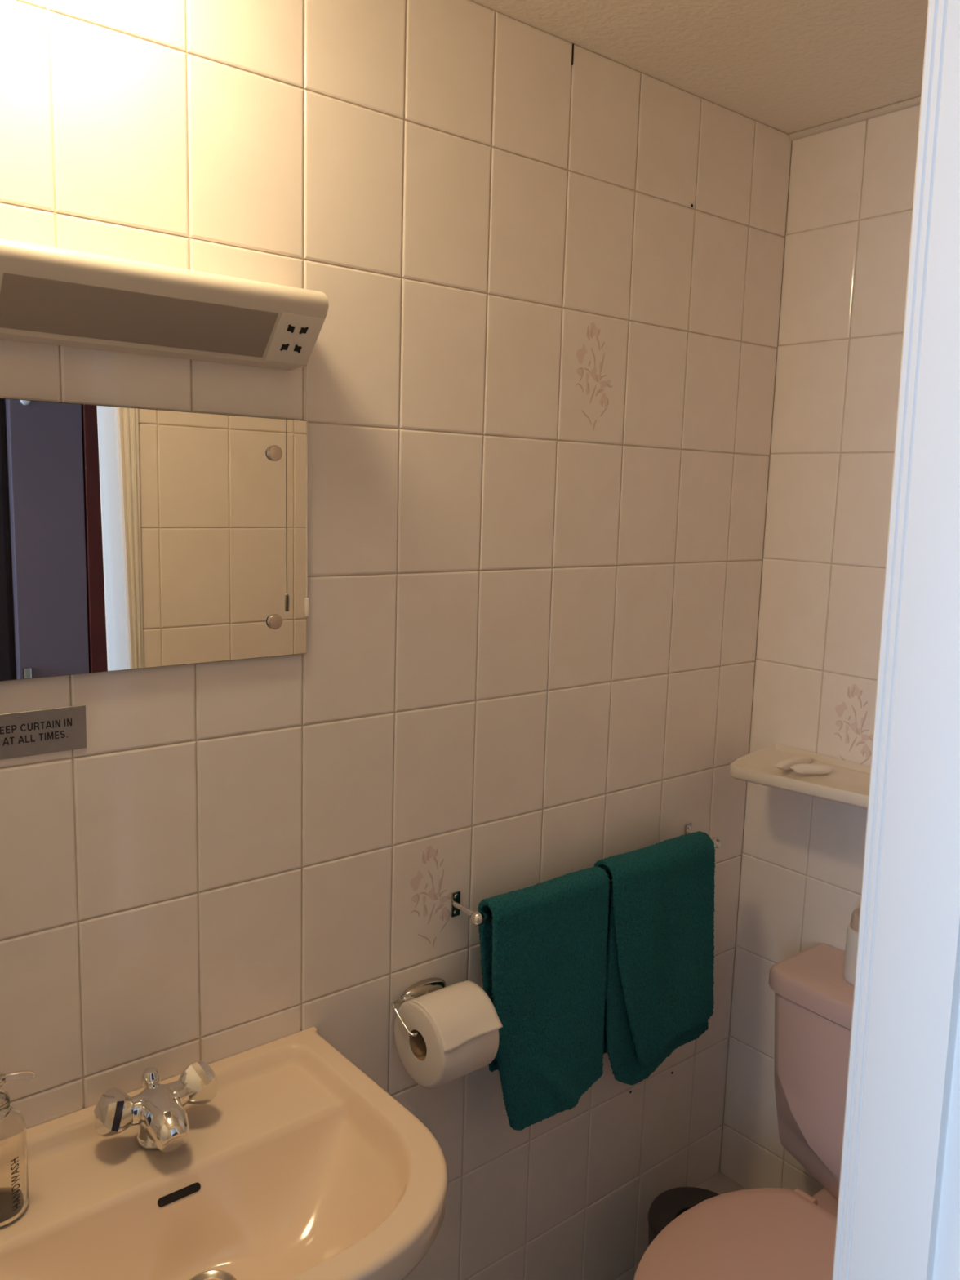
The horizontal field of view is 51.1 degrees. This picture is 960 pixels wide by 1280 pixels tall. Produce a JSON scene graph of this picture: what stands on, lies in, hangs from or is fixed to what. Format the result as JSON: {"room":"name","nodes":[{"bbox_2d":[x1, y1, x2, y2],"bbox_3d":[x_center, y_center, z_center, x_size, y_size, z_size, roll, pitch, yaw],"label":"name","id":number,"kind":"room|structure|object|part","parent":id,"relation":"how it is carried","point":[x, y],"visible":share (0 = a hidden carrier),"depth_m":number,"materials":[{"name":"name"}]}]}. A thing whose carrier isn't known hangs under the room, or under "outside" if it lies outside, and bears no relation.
{"room":"bathroom","nodes":[
{"label":"bathroom","id":0,"kind":"room"},
{"bbox_2d":[0,0,791,1279],"bbox_3d":[-0.329,0.251,1.376,2.350,2.238,0.121,-5,11,-39],"label":"wall","id":1,"kind":"structure","parent":0,"point":[541,363],"depth_m":1.43,"materials":[{"name":"tile"}]},
{"bbox_2d":[0,704,86,759],"bbox_3d":[-0.518,0.106,1.114,0.160,0.051,0.002,-5,11,-39],"label":"notice sign","id":2,"kind":"object","parent":1,"relation":"attached to","point":[33,732],"visible":1,"depth_m":1.13,"materials":[{"name":"grey"}]},
{"bbox_2d":[0,397,306,681],"bbox_3d":[-0.412,-0.114,1.156,0.482,0.302,0.014,-5,11,-39],"label":"wall mirror","id":3,"kind":"object","parent":1,"relation":"attached to","point":[131,538],"visible":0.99,"depth_m":1.17,"materials":[{"name":"clear glass"}]},
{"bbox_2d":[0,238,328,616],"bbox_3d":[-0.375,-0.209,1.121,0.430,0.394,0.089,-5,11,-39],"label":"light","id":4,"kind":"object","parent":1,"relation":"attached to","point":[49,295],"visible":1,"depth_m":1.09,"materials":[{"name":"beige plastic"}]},
{"bbox_2d":[0,272,278,357],"bbox_3d":[-0.362,-0.347,1.089,0.297,0.047,0.042,-5,11,-39],"label":"diffuser","id":5,"kind":"object","parent":4,"relation":"attached to","point":[95,308],"depth_m":1.08,"materials":[{"name":"beige plastic"}]},
{"bbox_3d":[-0.222,-0.360,1.202,0.057,0.051,0.045,-5,11,-39],"label":"socket plate","id":6,"kind":"part","parent":4,"relation":"part of","materials":[{"name":"beige plastic"}]},
{"bbox_3d":[-0.218,-0.197,1.265,0.002,0.296,0.001,-5,11,-39],"label":"pull cord","id":7,"kind":"part","parent":4,"relation":"part of","materials":[{"name":"white fabric"}]},
{"bbox_3d":[-0.222,-0.043,1.289,0.007,0.024,0.007,3,9,12],"label":"cord pull","id":8,"kind":"part","parent":4,"relation":"part of","materials":[{"name":"beige plastic"}]},
{"bbox_2d":[391,977,445,1036],"bbox_3d":[-0.076,0.547,1.511,0.120,0.037,0.074,-5,11,-39],"label":"toilet roll holder","id":9,"kind":"object","parent":1,"relation":"attached to","point":[426,986],"visible":0.7,"depth_m":1.53,"materials":[{"name":"silver metal"}]},
{"bbox_3d":[-0.073,0.551,1.509,0.120,0.031,0.066,-5,11,-39],"label":"wire arm","id":10,"kind":"part","parent":9,"relation":"part of","materials":[{"name":"silver metal"}]},
{"bbox_3d":[-0.084,0.540,1.542,0.083,0.033,0.015,-5,11,-39],"label":"oval plate","id":11,"kind":"part","parent":9,"relation":"part of","materials":[{"name":"silver metal"}]},
{"bbox_2d":[409,844,452,947],"bbox_3d":[-0.072,0.392,1.536,0.086,0.167,0.001,-5,11,-39],"label":"print","id":12,"kind":"object","parent":1,"relation":"attached to","point":[430,852],"depth_m":1.53},
{"bbox_2d":[394,980,502,1088],"bbox_3d":[-0.049,0.585,1.493,0.107,0.126,0.128,-5,11,-39],"label":"toilet roll","id":13,"kind":"object","parent":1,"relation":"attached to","point":[458,1024],"visible":1,"depth_m":1.46,"materials":[{"name":"beige paper"}]},
{"bbox_2d":[450,822,720,925],"bbox_3d":[0.202,0.395,1.717,0.593,0.040,0.071,-5,11,-39],"label":"towel rail","id":14,"kind":"object","parent":1,"relation":"attached to","point":[477,917],"visible":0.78,"depth_m":1.56,"materials":[{"name":"silver metal"}]},
{"bbox_3d":[-0.038,0.411,1.565,0.017,0.040,0.003,-5,11,-39],"label":"wall plate","id":15,"kind":"part","parent":14,"relation":"part of","materials":[{"name":"silver metal"}]},
{"bbox_3d":[-0.019,0.416,1.543,0.008,0.009,0.058,-5,11,-39],"label":"post","id":16,"kind":"part","parent":14,"relation":"part of","materials":[{"name":"silver metal"}]},
{"bbox_2d":[478,866,609,1130],"bbox_3d":[0.108,0.580,1.626,0.255,0.390,0.069,-5,11,-39],"label":"bath towel","id":17,"kind":"object","parent":14,"relation":"hanging from","point":[544,950],"visible":0.96,"depth_m":1.60,"materials":[{"name":"teal fabric"}]},
{"bbox_2d":[594,831,715,1085],"bbox_3d":[0.319,0.572,1.801,0.292,0.428,0.080,-5,11,-39],"label":"bath towel","id":18,"kind":"object","parent":14,"relation":"hanging from","point":[659,999],"visible":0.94,"depth_m":1.76,"materials":[{"name":"teal fabric"}]},
{"bbox_3d":[0.398,0.371,1.919,0.017,0.040,0.003,-5,11,-39],"label":"wall plate","id":19,"kind":"part","parent":14,"relation":"part of","materials":[{"name":"silver metal"}]},
{"bbox_2d":[576,322,613,430],"bbox_3d":[0.183,-0.420,1.606,0.086,0.167,0.001,-5,11,-39],"label":"print","id":20,"kind":"object","parent":1,"relation":"attached to","point":[593,331],"depth_m":1.60},
{"bbox_2d":[469,0,928,134],"bbox_3d":[0.566,-0.659,-0.267,3.900,0.100,3.520,-5,11,-39],"label":"ceiling","id":21,"kind":"structure","parent":0,"point":[788,67],"depth_m":1.48,"materials":[{"name":"white paint"}]},
{"bbox_2d":[695,1172,746,1194],"bbox_3d":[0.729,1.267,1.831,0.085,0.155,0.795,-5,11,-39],"label":"floor","id":22,"kind":"structure","parent":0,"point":[719,1183],"depth_m":2.10,"materials":[{"name":"beige tile"}]},
{"bbox_2d":[719,104,919,1196],"bbox_3d":[0.880,0.239,1.691,0.120,2.238,0.933,-5,11,-39],"label":"wall","id":23,"kind":"structure","parent":0,"point":[851,186],"depth_m":1.86,"materials":[{"name":"tile"}]},
{"bbox_2d":[728,743,871,808],"bbox_3d":[0.640,0.254,1.756,0.171,0.048,0.412,-5,11,-39],"label":"wall shelf","id":24,"kind":"object","parent":23,"relation":"attached to","point":[849,784],"visible":0.59,"depth_m":1.80,"materials":[{"name":"white ceramic"}]},
{"bbox_2d":[771,755,814,769],"bbox_3d":[0.576,0.225,1.845,0.112,0.018,0.021,-5,11,-39],"label":"sachet","id":25,"kind":"object","parent":24,"relation":"on","point":[784,764],"visible":0.94,"depth_m":1.83,"materials":[{"name":"beige"}]},
{"bbox_2d":[788,763,836,773],"bbox_3d":[0.598,0.232,1.806,0.082,0.018,0.020,1,9,-5],"label":"sachet","id":26,"kind":"object","parent":24,"relation":"on","point":[800,768],"visible":1,"depth_m":1.80,"materials":[{"name":"beige"}]},
{"bbox_2d":[834,684,872,764],"bbox_3d":[0.683,0.163,1.829,0.001,0.167,0.086,-5,11,-39],"label":"print","id":27,"kind":"object","parent":23,"relation":"attached to","point":[853,703],"depth_m":1.83,"materials":[{"name":"beige tile"}]},
{"bbox_2d":[789,96,920,141],"bbox_3d":[0.819,-0.866,1.535,0.010,0.009,0.795,-5,11,-39],"label":"trim","id":28,"kind":"structure","parent":23,"relation":"attached to","point":[915,101],"depth_m":1.74,"materials":[{"name":"beige"}]},
{"bbox_2d":[811,1186,838,1217],"bbox_3d":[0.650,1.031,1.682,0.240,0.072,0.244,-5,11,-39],"label":"toilet hinge","id":29,"kind":"object","parent":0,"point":[827,1199],"depth_m":1.76,"materials":[{"name":"pink"}]},
{"bbox_3d":[0.499,1.652,0.080,3.900,0.100,3.520,-5,11,-39],"label":"floor","id":30,"kind":"structure","parent":0,"visible":0},
{"bbox_2d":[0,1026,448,1279],"bbox_3d":[-0.313,1.001,1.163,0.516,0.820,0.424,-5,11,-39],"label":"washbasin","id":31,"kind":"object","parent":30,"relation":"on","point":[300,1165],"visible":0.93,"depth_m":1.17,"materials":[{"name":"beige ceramic"}]},
{"bbox_2d":[0,1071,36,1226],"bbox_3d":[-0.513,0.536,1.066,0.062,0.156,0.062,5,9,19],"label":"bottle","id":32,"kind":"object","parent":31,"relation":"on","point":[14,1175],"visible":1,"depth_m":1.06,"materials":[{"name":"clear plastic"}]},
{"bbox_2d":[93,1061,217,1152],"bbox_3d":[-0.372,0.561,1.187,0.147,0.077,0.111,-5,11,-39],"label":"mixer tap","id":33,"kind":"object","parent":31,"relation":"on","point":[161,1116],"visible":1,"depth_m":1.17,"materials":[{"name":"silver metal"}]},
{"bbox_3d":[-0.422,0.552,1.175,0.055,0.050,0.053,-5,11,-39],"label":"tap knob","id":34,"kind":"part","parent":33,"relation":"part of","materials":[{"name":"silver metal"}]},
{"bbox_3d":[-0.399,0.546,1.221,0.022,0.055,0.022,-5,11,-39],"label":"pop knob","id":35,"kind":"part","parent":33,"relation":"part of","materials":[{"name":"silver metal"}]},
{"bbox_3d":[-0.351,0.542,1.232,0.054,0.050,0.053,-5,11,-39],"label":"tap knob","id":36,"kind":"part","parent":33,"relation":"part of","materials":[{"name":"silver metal"}]},
{"bbox_2d":[648,1186,719,1246],"bbox_3d":[0.389,1.187,1.827,0.180,0.294,0.180,-5,11,-39],"label":"waste bin","id":37,"kind":"object","parent":30,"relation":"on","point":[671,1203],"visible":0.27,"depth_m":1.85,"materials":[{"name":"grey plastic"}]},
{"bbox_2d":[633,942,853,1279],"bbox_3d":[0.520,1.000,1.569,0.693,0.748,0.488,-5,11,-39],"label":"toilet","id":38,"kind":"object","parent":30,"relation":"on","point":[763,1233],"visible":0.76,"depth_m":1.69,"materials":[{"name":"pink"}]},
{"bbox_3d":[0.422,0.963,1.482,0.438,0.022,0.360,-5,11,-39],"label":"seat lid","id":39,"kind":"part","parent":38,"relation":"part of","materials":[{"name":"pink plastic"}]},
{"bbox_3d":[0.728,0.633,1.678,0.180,0.042,0.488,-5,11,-39],"label":"cistern lid","id":40,"kind":"part","parent":38,"relation":"part of","materials":[{"name":"pink"}]},
{"bbox_2d":[843,907,860,985],"bbox_3d":[0.674,0.530,1.751,0.069,0.137,0.069,-5,11,-39],"label":"air freshener","id":41,"kind":"object","parent":38,"relation":"on","point":[850,959],"visible":0.23,"depth_m":1.74,"materials":[{"name":"white plastic"}]},
{"bbox_2d":[843,923,857,985],"bbox_3d":[0.674,0.549,1.754,0.069,0.098,0.069,-5,11,-39],"label":"canister","id":42,"kind":"object","parent":41,"relation":"attached to","point":[850,959],"depth_m":1.74,"materials":[{"name":"white"}]},
{"bbox_3d":[0.216,0.377,0.642,2.253,2.238,0.135,-5,11,-39],"label":"wall","id":43,"kind":"structure","parent":0,"visible":0},
{"bbox_2d":[831,0,959,1279],"bbox_3d":[0.064,0.474,0.527,0.881,2.071,0.167,-5,11,-39],"label":"door","id":44,"kind":"structure","parent":43,"relation":"in","point":[898,1214],"depth_m":0.74,"materials":[{"name":"white paint"}]}
]}

